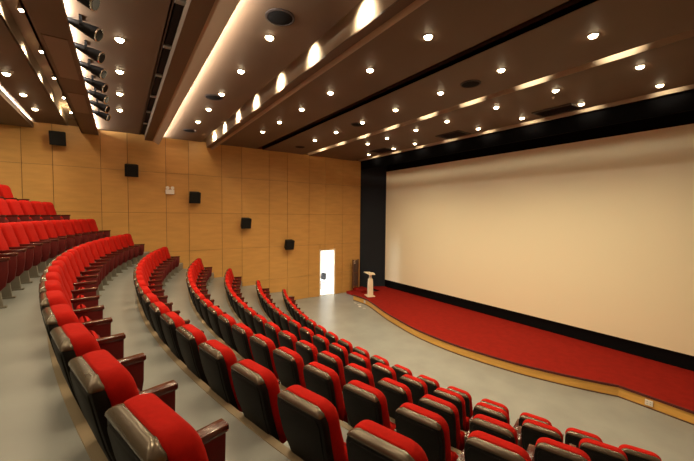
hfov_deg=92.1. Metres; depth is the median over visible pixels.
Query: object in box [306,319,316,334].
seat
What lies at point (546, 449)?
seat
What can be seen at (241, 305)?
seat
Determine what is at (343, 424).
floor
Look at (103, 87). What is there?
spotlight
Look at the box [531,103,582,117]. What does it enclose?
ceiling vent
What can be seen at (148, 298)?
seat
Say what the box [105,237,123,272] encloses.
seat
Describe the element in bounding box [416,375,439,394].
seat
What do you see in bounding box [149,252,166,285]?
seat
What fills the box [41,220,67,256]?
seat
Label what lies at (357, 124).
ceiling speaker
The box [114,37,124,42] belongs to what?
recessed light
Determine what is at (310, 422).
seat
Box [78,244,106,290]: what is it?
seat
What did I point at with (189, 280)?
seat
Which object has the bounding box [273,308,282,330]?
seat
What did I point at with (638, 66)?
recessed light
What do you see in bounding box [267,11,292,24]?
grille
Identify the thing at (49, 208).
seat
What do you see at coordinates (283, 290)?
seat
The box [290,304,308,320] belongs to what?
seat
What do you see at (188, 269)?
seat
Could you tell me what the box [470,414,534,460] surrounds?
seat
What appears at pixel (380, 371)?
seat
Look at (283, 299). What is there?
trim
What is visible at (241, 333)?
seat
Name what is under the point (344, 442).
seat cushion
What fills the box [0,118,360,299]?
wall
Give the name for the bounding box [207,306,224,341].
seat
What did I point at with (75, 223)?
seat
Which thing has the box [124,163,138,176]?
wall speaker
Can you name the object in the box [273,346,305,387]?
seat
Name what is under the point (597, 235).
projection screen
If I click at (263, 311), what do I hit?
trim
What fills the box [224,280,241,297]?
seat
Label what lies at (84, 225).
seat
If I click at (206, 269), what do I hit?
seat
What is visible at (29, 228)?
seat
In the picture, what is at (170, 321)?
seat
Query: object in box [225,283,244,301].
seat
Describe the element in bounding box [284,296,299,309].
seat
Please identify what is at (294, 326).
seat
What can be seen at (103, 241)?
seat
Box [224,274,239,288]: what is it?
seat
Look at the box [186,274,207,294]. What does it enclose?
seat
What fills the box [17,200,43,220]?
seat
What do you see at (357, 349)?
seat
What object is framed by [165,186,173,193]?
emergency light
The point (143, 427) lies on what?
seat
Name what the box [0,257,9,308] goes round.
seat
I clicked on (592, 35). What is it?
recessed light
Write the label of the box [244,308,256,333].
seat
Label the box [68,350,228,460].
seat
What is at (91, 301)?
seat
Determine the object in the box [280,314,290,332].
seat
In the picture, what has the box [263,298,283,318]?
seat
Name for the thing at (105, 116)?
spotlight
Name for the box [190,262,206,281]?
seat
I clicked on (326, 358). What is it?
seat
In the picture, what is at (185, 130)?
ceiling speaker
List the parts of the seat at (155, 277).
backrest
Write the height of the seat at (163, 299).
0.893 m
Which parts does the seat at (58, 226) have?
backrest, arm panel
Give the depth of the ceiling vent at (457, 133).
10.66 m
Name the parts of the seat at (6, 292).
arm panel, armrest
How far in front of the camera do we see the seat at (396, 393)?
3.85 m
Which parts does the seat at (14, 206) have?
backrest, arm panel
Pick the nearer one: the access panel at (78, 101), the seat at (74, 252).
the seat at (74, 252)
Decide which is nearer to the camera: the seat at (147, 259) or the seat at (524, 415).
the seat at (524, 415)
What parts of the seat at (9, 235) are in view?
backrest, armrest, arm panel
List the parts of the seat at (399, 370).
shell trim, backrest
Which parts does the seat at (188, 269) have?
backrest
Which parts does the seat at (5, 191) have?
backrest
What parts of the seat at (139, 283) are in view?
backrest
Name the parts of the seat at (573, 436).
shell trim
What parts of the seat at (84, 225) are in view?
backrest, arm panel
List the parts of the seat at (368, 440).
shell trim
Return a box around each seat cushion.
[76,304,85,308]
[79,316,89,322]
[89,330,98,338]
[344,404,347,422]
[344,442,348,460]
[390,421,395,430]
[451,450,458,460]
[459,430,465,450]
[465,416,469,431]
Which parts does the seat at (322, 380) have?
shell trim, backrest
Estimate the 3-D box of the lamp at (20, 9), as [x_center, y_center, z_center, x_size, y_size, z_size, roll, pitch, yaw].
[-4.337,-2.976,4.454,0.074,0.130,0.076,-1,3,-34]
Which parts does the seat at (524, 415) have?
shell trim, backrest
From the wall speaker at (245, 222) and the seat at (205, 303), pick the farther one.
the wall speaker at (245, 222)
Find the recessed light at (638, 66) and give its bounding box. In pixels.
[635,65,645,68]
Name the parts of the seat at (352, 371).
shell trim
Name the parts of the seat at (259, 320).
shell trim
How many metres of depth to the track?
5.49 m
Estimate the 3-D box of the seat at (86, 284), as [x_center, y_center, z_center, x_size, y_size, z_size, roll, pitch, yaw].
[-3.865,0.813,4.776,0.488,0.893,0.518,-1,3,-35]
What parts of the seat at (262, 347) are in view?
shell trim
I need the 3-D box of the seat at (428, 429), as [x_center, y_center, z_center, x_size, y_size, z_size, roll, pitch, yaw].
[0.714,1.833,2.705,0.518,0.893,0.488,3,3,39]
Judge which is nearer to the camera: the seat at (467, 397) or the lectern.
the seat at (467, 397)
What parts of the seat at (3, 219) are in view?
arm panel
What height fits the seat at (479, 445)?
0.893 m
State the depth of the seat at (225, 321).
4.86 m
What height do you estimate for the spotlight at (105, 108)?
0.289 m
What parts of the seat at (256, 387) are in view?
shell trim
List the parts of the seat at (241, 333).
shell trim, backrest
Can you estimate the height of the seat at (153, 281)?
0.893 m
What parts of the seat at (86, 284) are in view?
backrest, armrest, arm panel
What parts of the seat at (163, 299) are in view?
backrest, arm panel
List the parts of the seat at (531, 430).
shell trim, backrest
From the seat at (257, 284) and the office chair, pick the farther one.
the office chair
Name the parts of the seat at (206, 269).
backrest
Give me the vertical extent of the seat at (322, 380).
0.893 m
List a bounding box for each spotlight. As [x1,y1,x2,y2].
[67,14,103,41]
[74,40,105,63]
[77,0,100,11]
[79,59,106,79]
[83,75,107,92]
[87,88,108,103]
[90,99,109,112]
[92,109,110,120]
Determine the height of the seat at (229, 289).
0.893 m
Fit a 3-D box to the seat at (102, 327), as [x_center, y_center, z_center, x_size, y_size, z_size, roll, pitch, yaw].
[-2.475,0.902,3.058,0.488,0.893,0.518,-2,3,-42]
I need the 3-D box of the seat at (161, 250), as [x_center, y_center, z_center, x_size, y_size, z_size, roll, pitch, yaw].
[-5.561,1.003,10.250,0.488,0.893,0.518,0,3,-18]
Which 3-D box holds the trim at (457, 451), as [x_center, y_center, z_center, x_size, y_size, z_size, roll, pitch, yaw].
[-0.780,2.114,6.667,1.846,0.054,14.619,-1,3,-37]
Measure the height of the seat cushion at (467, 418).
0.240 m
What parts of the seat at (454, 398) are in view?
shell trim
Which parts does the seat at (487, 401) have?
shell trim, backrest, armrest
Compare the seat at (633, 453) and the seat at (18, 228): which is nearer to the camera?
the seat at (633, 453)
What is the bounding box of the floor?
[0,260,693,460]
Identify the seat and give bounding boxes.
[0,184,29,200]
[0,198,20,221]
[0,215,8,222]
[0,223,34,283]
[0,228,26,290]
[0,253,17,298]
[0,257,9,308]
[5,199,32,221]
[8,222,42,277]
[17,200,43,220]
[20,221,50,272]
[29,221,58,265]
[30,201,53,219]
[39,280,112,337]
[39,290,125,359]
[40,272,103,320]
[41,202,70,219]
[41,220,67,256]
[42,304,145,390]
[43,265,99,309]
[47,260,96,298]
[50,220,74,250]
[50,323,177,415]
[52,256,96,289]
[57,252,97,286]
[60,220,82,245]
[65,249,99,302]
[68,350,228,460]
[69,219,90,243]
[71,246,102,295]
[77,219,97,240]
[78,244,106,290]
[84,242,110,285]
[86,219,110,238]
[90,240,114,280]
[97,238,118,276]
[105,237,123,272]
[105,393,208,460]
[111,236,128,269]
[116,235,134,266]
[123,234,144,263]
[133,270,164,296]
[133,275,167,302]
[134,266,162,289]
[134,280,172,310]
[135,263,161,284]
[137,286,179,319]
[138,260,161,280]
[141,257,163,281]
[142,293,189,331]
[144,254,164,289]
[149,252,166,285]
[149,301,203,346]
[152,250,169,281]
[157,248,172,278]
[160,312,185,364]
[162,247,179,275]
[176,324,243,386]
[186,271,206,289]
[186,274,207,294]
[186,278,210,299]
[187,268,205,285]
[187,282,213,305]
[188,265,205,281]
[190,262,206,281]
[190,287,219,312]
[192,260,208,288]
[194,293,226,322]
[196,258,211,285]
[198,339,279,411]
[199,299,235,329]
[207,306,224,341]
[218,314,238,352]
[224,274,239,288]
[224,277,240,292]
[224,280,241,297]
[225,271,239,285]
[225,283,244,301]
[226,268,241,291]
[226,287,247,306]
[229,292,251,312]
[230,359,286,443]
[231,323,276,361]
[232,296,257,319]
[237,302,248,326]
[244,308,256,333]
[250,334,279,379]
[253,314,266,335]
[256,280,269,294]
[256,283,270,298]
[256,287,272,302]
[257,290,275,309]
[260,294,278,312]
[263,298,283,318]
[264,322,280,347]
[267,303,275,323]
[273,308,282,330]
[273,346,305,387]
[277,385,348,460]
[278,330,296,351]
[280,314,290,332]
[282,289,295,303]
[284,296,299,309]
[286,300,303,315]
[289,320,301,340]
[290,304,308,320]
[294,309,301,325]
[295,340,317,365]
[299,327,313,344]
[300,314,308,326]
[303,362,350,425]
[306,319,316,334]
[313,334,329,352]
[315,325,326,336]
[317,351,345,391]
[325,331,338,343]
[329,343,348,367]
[338,339,352,353]
[343,380,396,431]
[344,363,374,387]
[346,420,427,460]
[348,352,371,372]
[353,346,371,371]
[370,355,389,366]
[371,362,396,387]
[377,378,412,418]
[391,364,412,381]
[395,402,464,460]
[399,374,427,405]
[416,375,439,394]
[418,394,469,450]
[433,387,472,431]
[446,386,472,417]
[464,430,531,460]
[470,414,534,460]
[473,402,522,447]
[480,399,518,431]
[518,412,563,438]
[521,419,575,450]
[534,437,590,460]
[565,427,602,447]
[579,438,627,460]
[618,444,661,460]
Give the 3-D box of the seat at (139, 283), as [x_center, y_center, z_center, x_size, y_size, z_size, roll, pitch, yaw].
[-3.089,1.244,5.340,0.488,0.893,0.518,-1,3,-35]
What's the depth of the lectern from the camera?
14.16 m
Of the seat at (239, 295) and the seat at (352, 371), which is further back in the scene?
the seat at (239, 295)
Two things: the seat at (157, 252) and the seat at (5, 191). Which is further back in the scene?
the seat at (157, 252)
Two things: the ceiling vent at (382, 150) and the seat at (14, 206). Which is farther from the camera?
the ceiling vent at (382, 150)
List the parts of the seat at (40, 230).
backrest, armrest, arm panel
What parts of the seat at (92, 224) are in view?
backrest, arm panel, arm panel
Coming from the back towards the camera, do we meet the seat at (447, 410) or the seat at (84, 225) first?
the seat at (84, 225)
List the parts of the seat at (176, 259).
backrest, arm panel, arm panel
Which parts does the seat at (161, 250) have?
backrest, arm panel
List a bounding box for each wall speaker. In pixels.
[48,130,65,145]
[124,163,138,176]
[189,191,200,203]
[241,217,251,228]
[284,239,294,249]
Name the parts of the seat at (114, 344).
shell trim, backrest, armrest, arm panel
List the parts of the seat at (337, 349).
shell trim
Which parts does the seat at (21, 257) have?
backrest, armrest, arm panel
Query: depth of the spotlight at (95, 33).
4.45 m
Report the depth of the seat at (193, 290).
6.66 m
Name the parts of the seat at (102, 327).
shell trim, backrest, armrest, arm panel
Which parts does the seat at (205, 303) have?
backrest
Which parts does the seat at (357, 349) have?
shell trim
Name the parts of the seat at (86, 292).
backrest, armrest, arm panel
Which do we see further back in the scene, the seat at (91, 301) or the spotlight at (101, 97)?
the spotlight at (101, 97)
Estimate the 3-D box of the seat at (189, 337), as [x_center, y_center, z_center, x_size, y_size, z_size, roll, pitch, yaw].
[-1.314,1.354,3.231,0.488,0.893,0.518,-2,4,-44]
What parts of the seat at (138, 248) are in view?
backrest, arm panel, arm panel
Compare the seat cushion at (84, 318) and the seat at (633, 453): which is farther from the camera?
the seat at (633, 453)
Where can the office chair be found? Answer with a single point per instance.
(323, 275)
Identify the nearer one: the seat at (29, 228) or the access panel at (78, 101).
the seat at (29, 228)
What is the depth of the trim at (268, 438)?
2.66 m
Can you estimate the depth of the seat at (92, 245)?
7.00 m
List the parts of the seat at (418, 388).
shell trim, backrest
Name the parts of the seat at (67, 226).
backrest, arm panel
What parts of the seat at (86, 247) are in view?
backrest, armrest, arm panel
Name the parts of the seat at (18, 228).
backrest, armrest, arm panel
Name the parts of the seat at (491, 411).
shell trim, backrest, armrest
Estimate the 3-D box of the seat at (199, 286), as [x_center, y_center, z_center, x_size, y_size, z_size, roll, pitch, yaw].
[-3.947,1.521,8.767,0.488,0.893,0.518,-1,3,-24]
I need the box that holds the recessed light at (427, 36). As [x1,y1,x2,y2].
[423,34,432,39]
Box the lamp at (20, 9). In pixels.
[18,1,23,12]
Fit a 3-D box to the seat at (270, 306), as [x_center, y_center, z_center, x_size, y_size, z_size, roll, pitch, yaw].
[-1.827,2.391,8.888,0.488,0.893,0.518,-1,3,-27]
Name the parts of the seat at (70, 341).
shell trim, backrest, armrest, arm panel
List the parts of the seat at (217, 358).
shell trim, backrest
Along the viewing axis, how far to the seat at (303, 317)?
9.25 m
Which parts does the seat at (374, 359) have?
shell trim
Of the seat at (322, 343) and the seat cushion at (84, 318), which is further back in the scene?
the seat at (322, 343)
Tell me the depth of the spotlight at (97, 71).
5.72 m
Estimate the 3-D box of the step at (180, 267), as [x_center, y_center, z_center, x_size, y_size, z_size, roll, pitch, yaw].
[-5.915,1.276,11.547,0.290,0.223,0.767,0,3,-13]
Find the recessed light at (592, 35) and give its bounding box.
[587,32,598,38]
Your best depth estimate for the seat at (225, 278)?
10.17 m
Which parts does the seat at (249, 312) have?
backrest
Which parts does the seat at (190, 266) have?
backrest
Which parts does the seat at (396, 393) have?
shell trim, backrest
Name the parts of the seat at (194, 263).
backrest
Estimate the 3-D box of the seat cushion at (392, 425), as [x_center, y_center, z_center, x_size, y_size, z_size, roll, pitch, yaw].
[0.306,1.871,3.156,0.416,0.240,0.097,3,3,41]
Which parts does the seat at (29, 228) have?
backrest, armrest, arm panel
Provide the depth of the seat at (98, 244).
7.49 m
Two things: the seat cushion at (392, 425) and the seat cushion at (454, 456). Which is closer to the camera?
the seat cushion at (454, 456)
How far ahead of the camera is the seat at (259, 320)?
6.28 m
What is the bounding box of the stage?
[353,286,693,424]
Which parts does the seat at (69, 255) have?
backrest, armrest, arm panel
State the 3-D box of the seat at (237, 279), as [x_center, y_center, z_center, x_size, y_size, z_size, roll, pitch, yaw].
[-4.039,1.813,11.966,0.488,0.893,0.620,0,3,-14]
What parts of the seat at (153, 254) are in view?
backrest, arm panel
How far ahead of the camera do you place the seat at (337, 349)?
5.98 m
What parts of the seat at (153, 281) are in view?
backrest, armrest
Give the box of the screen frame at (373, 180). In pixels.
[359,110,693,370]
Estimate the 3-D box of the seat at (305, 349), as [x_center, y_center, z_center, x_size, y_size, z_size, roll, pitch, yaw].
[-0.468,2.147,5.179,0.488,0.893,0.518,-2,3,-42]
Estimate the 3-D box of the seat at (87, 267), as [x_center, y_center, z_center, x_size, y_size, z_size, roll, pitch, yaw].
[-4.770,0.743,6.166,0.488,0.893,0.518,-1,3,-30]
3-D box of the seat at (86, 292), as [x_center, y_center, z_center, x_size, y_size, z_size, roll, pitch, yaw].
[-3.537,0.836,4.331,0.488,0.893,0.518,-1,3,-37]
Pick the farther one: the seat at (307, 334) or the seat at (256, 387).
the seat at (307, 334)
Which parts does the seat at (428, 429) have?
shell trim, armrest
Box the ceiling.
[0,0,693,169]
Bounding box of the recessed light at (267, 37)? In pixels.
[264,35,274,40]
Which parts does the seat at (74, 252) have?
backrest, armrest, arm panel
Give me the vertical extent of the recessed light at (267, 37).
0.044 m
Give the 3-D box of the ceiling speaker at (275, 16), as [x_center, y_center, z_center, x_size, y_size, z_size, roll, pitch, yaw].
[-0.887,-2.817,4.432,0.390,0.019,0.390,-1,3,-34]
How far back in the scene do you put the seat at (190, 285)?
7.15 m
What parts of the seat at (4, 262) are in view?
arm panel, armrest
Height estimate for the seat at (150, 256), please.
0.893 m
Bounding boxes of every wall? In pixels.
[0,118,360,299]
[309,250,331,297]
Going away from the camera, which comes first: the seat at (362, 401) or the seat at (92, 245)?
the seat at (362, 401)
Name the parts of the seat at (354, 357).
shell trim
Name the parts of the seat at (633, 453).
shell trim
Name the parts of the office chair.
backrest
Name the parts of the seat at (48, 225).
backrest, armrest, arm panel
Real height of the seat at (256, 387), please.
0.893 m
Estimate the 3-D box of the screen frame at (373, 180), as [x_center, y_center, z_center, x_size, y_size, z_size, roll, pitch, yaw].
[5.181,-0.043,10.652,1.170,6.600,14.860,-1,3,-34]
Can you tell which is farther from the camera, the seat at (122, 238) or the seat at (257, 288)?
the seat at (257, 288)
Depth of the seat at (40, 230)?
6.36 m
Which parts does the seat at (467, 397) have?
shell trim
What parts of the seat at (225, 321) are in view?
shell trim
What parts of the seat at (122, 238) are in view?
backrest, arm panel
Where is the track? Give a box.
[141,0,185,133]
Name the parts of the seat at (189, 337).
shell trim, backrest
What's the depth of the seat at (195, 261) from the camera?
10.66 m
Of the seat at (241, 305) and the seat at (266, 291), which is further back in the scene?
the seat at (266, 291)
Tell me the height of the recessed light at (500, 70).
0.044 m
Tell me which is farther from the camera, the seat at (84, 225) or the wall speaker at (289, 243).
the wall speaker at (289, 243)
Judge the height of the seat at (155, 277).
0.893 m
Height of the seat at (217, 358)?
0.893 m
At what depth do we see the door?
15.84 m
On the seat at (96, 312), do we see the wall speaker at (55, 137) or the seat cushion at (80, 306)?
the seat cushion at (80, 306)
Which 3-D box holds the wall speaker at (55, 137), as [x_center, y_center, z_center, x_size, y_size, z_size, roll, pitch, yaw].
[-8.465,-2.694,9.804,0.376,0.430,0.443,-1,3,-34]
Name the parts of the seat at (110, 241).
backrest, arm panel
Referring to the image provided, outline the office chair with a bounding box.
[321,273,325,290]
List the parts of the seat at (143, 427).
shell trim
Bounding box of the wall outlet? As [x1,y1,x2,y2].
[645,399,652,406]
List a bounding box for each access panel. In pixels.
[41,34,79,80]
[66,92,89,113]
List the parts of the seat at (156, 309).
shell trim, backrest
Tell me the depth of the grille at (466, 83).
6.57 m
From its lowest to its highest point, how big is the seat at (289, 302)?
0.893 m
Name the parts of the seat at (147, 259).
backrest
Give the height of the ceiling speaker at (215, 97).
0.019 m
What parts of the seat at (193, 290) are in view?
backrest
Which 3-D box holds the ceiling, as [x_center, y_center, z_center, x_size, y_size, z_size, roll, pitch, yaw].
[-1.216,-2.982,6.160,19.000,0.950,14.800,-1,3,-34]
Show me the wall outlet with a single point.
(647, 402)
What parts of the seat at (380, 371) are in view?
shell trim, backrest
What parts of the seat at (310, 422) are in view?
shell trim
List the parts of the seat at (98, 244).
backrest, arm panel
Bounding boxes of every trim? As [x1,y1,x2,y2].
[47,334,107,460]
[137,296,303,460]
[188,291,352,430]
[225,291,461,454]
[257,294,466,433]
[283,299,293,319]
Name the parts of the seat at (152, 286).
backrest, armrest, arm panel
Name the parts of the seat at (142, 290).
shell trim, backrest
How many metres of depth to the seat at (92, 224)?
9.46 m
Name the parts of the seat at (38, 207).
backrest, arm panel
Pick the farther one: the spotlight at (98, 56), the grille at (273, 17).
the spotlight at (98, 56)
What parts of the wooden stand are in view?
panel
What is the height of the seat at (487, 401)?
0.893 m
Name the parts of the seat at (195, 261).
backrest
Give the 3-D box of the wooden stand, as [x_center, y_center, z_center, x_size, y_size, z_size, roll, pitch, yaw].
[0.408,2.068,16.005,0.384,1.380,0.070,-2,3,-42]
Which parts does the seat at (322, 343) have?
shell trim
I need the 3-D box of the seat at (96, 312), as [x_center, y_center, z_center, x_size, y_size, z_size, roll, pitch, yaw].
[-2.842,0.880,3.472,0.488,0.893,0.518,-2,3,-40]
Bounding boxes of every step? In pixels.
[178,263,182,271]
[346,286,366,295]
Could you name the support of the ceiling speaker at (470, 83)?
attached to the ceiling
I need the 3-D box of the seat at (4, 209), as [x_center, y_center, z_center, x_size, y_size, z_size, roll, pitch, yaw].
[-7.073,-0.221,6.968,0.488,0.893,0.518,-1,3,-25]
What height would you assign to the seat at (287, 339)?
0.893 m
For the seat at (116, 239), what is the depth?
8.99 m
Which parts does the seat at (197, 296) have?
backrest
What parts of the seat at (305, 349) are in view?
shell trim, backrest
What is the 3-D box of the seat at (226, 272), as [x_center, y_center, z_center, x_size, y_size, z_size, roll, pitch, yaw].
[-3.886,1.840,11.386,0.488,0.893,0.518,0,3,-16]
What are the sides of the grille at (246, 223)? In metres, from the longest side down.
0.370 x 0.350 x 0.017 m
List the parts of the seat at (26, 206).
backrest, arm panel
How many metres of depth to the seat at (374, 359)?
6.57 m
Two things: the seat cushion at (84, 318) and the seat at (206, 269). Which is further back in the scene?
the seat at (206, 269)
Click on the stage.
(518, 348)
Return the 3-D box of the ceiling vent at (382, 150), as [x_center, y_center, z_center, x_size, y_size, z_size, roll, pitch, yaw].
[1.434,-3.184,13.332,0.600,0.030,0.900,-1,3,-34]
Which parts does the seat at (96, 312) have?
shell trim, backrest, armrest, arm panel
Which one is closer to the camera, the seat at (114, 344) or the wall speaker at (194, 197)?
the seat at (114, 344)
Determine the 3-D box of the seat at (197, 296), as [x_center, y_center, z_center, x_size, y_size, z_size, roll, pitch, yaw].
[-2.608,1.640,6.363,0.488,0.893,0.518,-1,3,-34]
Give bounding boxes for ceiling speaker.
[183,129,196,131]
[204,94,222,100]
[265,8,294,25]
[351,122,363,126]
[460,80,480,87]
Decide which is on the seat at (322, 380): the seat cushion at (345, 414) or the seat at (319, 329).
the seat cushion at (345, 414)
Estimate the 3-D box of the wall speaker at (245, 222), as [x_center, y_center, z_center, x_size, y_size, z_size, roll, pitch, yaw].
[-3.953,-0.290,12.989,0.376,0.430,0.443,-1,3,-34]
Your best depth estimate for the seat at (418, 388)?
4.80 m
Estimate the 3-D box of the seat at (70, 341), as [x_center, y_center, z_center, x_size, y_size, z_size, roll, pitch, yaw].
[-1.305,0.965,1.882,0.518,0.893,0.488,3,3,43]
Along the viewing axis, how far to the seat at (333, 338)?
7.84 m
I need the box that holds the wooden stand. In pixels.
[352,259,358,288]
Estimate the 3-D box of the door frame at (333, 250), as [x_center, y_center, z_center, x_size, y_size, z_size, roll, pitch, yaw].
[-0.963,1.918,15.472,0.840,2.140,0.220,-1,3,-34]
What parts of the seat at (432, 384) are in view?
shell trim, backrest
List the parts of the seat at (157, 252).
backrest, arm panel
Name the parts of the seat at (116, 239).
backrest, arm panel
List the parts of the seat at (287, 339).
shell trim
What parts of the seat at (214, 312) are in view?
shell trim, backrest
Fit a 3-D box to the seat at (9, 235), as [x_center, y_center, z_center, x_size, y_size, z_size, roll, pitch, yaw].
[-5.014,0.332,5.077,0.488,0.893,0.518,-1,3,-33]
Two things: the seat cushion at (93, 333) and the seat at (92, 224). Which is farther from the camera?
the seat at (92, 224)
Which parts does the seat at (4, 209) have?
backrest, arm panel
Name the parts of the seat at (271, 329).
shell trim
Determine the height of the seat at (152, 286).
0.893 m
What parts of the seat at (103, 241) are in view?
backrest, arm panel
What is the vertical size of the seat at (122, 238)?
0.893 m
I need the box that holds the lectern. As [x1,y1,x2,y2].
[364,272,374,296]
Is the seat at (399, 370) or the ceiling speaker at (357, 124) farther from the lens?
the ceiling speaker at (357, 124)
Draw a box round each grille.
[206,95,221,99]
[242,219,250,228]
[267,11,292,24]
[286,241,294,249]
[462,81,478,86]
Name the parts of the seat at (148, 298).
shell trim, backrest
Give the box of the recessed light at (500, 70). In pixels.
[497,68,505,72]
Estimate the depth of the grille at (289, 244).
13.90 m
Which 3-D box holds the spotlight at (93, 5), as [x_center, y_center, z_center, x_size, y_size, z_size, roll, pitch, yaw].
[-3.058,-2.674,3.781,0.428,0.289,0.212,0,3,-18]
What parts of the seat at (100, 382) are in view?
shell trim, backrest, armrest, arm panel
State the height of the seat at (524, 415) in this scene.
0.893 m
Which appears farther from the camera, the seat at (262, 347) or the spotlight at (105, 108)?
the spotlight at (105, 108)
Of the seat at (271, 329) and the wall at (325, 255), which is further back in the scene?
the wall at (325, 255)
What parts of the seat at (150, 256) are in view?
backrest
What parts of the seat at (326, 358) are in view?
shell trim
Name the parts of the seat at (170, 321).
shell trim, backrest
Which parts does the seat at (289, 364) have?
shell trim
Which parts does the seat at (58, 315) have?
shell trim, backrest, armrest, arm panel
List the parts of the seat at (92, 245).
backrest, armrest, arm panel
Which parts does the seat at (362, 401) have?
shell trim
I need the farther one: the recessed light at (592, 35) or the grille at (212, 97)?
the grille at (212, 97)
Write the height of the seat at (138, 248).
0.893 m
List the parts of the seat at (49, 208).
backrest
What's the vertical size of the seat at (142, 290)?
0.893 m
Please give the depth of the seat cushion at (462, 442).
3.59 m
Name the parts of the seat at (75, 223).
backrest, arm panel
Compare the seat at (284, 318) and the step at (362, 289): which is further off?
the step at (362, 289)
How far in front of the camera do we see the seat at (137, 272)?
6.12 m
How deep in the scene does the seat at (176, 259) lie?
10.68 m
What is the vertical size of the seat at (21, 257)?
0.893 m
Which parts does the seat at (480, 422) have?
shell trim, backrest, armrest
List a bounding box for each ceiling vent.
[370,148,395,152]
[435,130,470,138]
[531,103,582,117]
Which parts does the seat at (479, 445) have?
shell trim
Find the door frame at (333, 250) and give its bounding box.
[319,249,334,295]
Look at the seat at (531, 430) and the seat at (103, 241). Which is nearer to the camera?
the seat at (531, 430)
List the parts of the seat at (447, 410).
shell trim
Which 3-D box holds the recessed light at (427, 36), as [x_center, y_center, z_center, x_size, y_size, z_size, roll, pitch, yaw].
[1.183,-2.804,4.871,0.146,0.044,0.146,-1,3,-34]
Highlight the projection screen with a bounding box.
[385,124,693,355]
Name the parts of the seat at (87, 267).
backrest, armrest, arm panel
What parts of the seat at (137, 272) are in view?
backrest, armrest, arm panel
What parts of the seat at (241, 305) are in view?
backrest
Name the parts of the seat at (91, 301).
backrest, armrest, arm panel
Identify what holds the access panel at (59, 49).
attached to the ceiling
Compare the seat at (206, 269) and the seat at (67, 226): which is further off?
the seat at (206, 269)
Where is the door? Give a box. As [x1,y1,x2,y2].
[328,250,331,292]
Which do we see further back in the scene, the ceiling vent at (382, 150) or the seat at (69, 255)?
the ceiling vent at (382, 150)

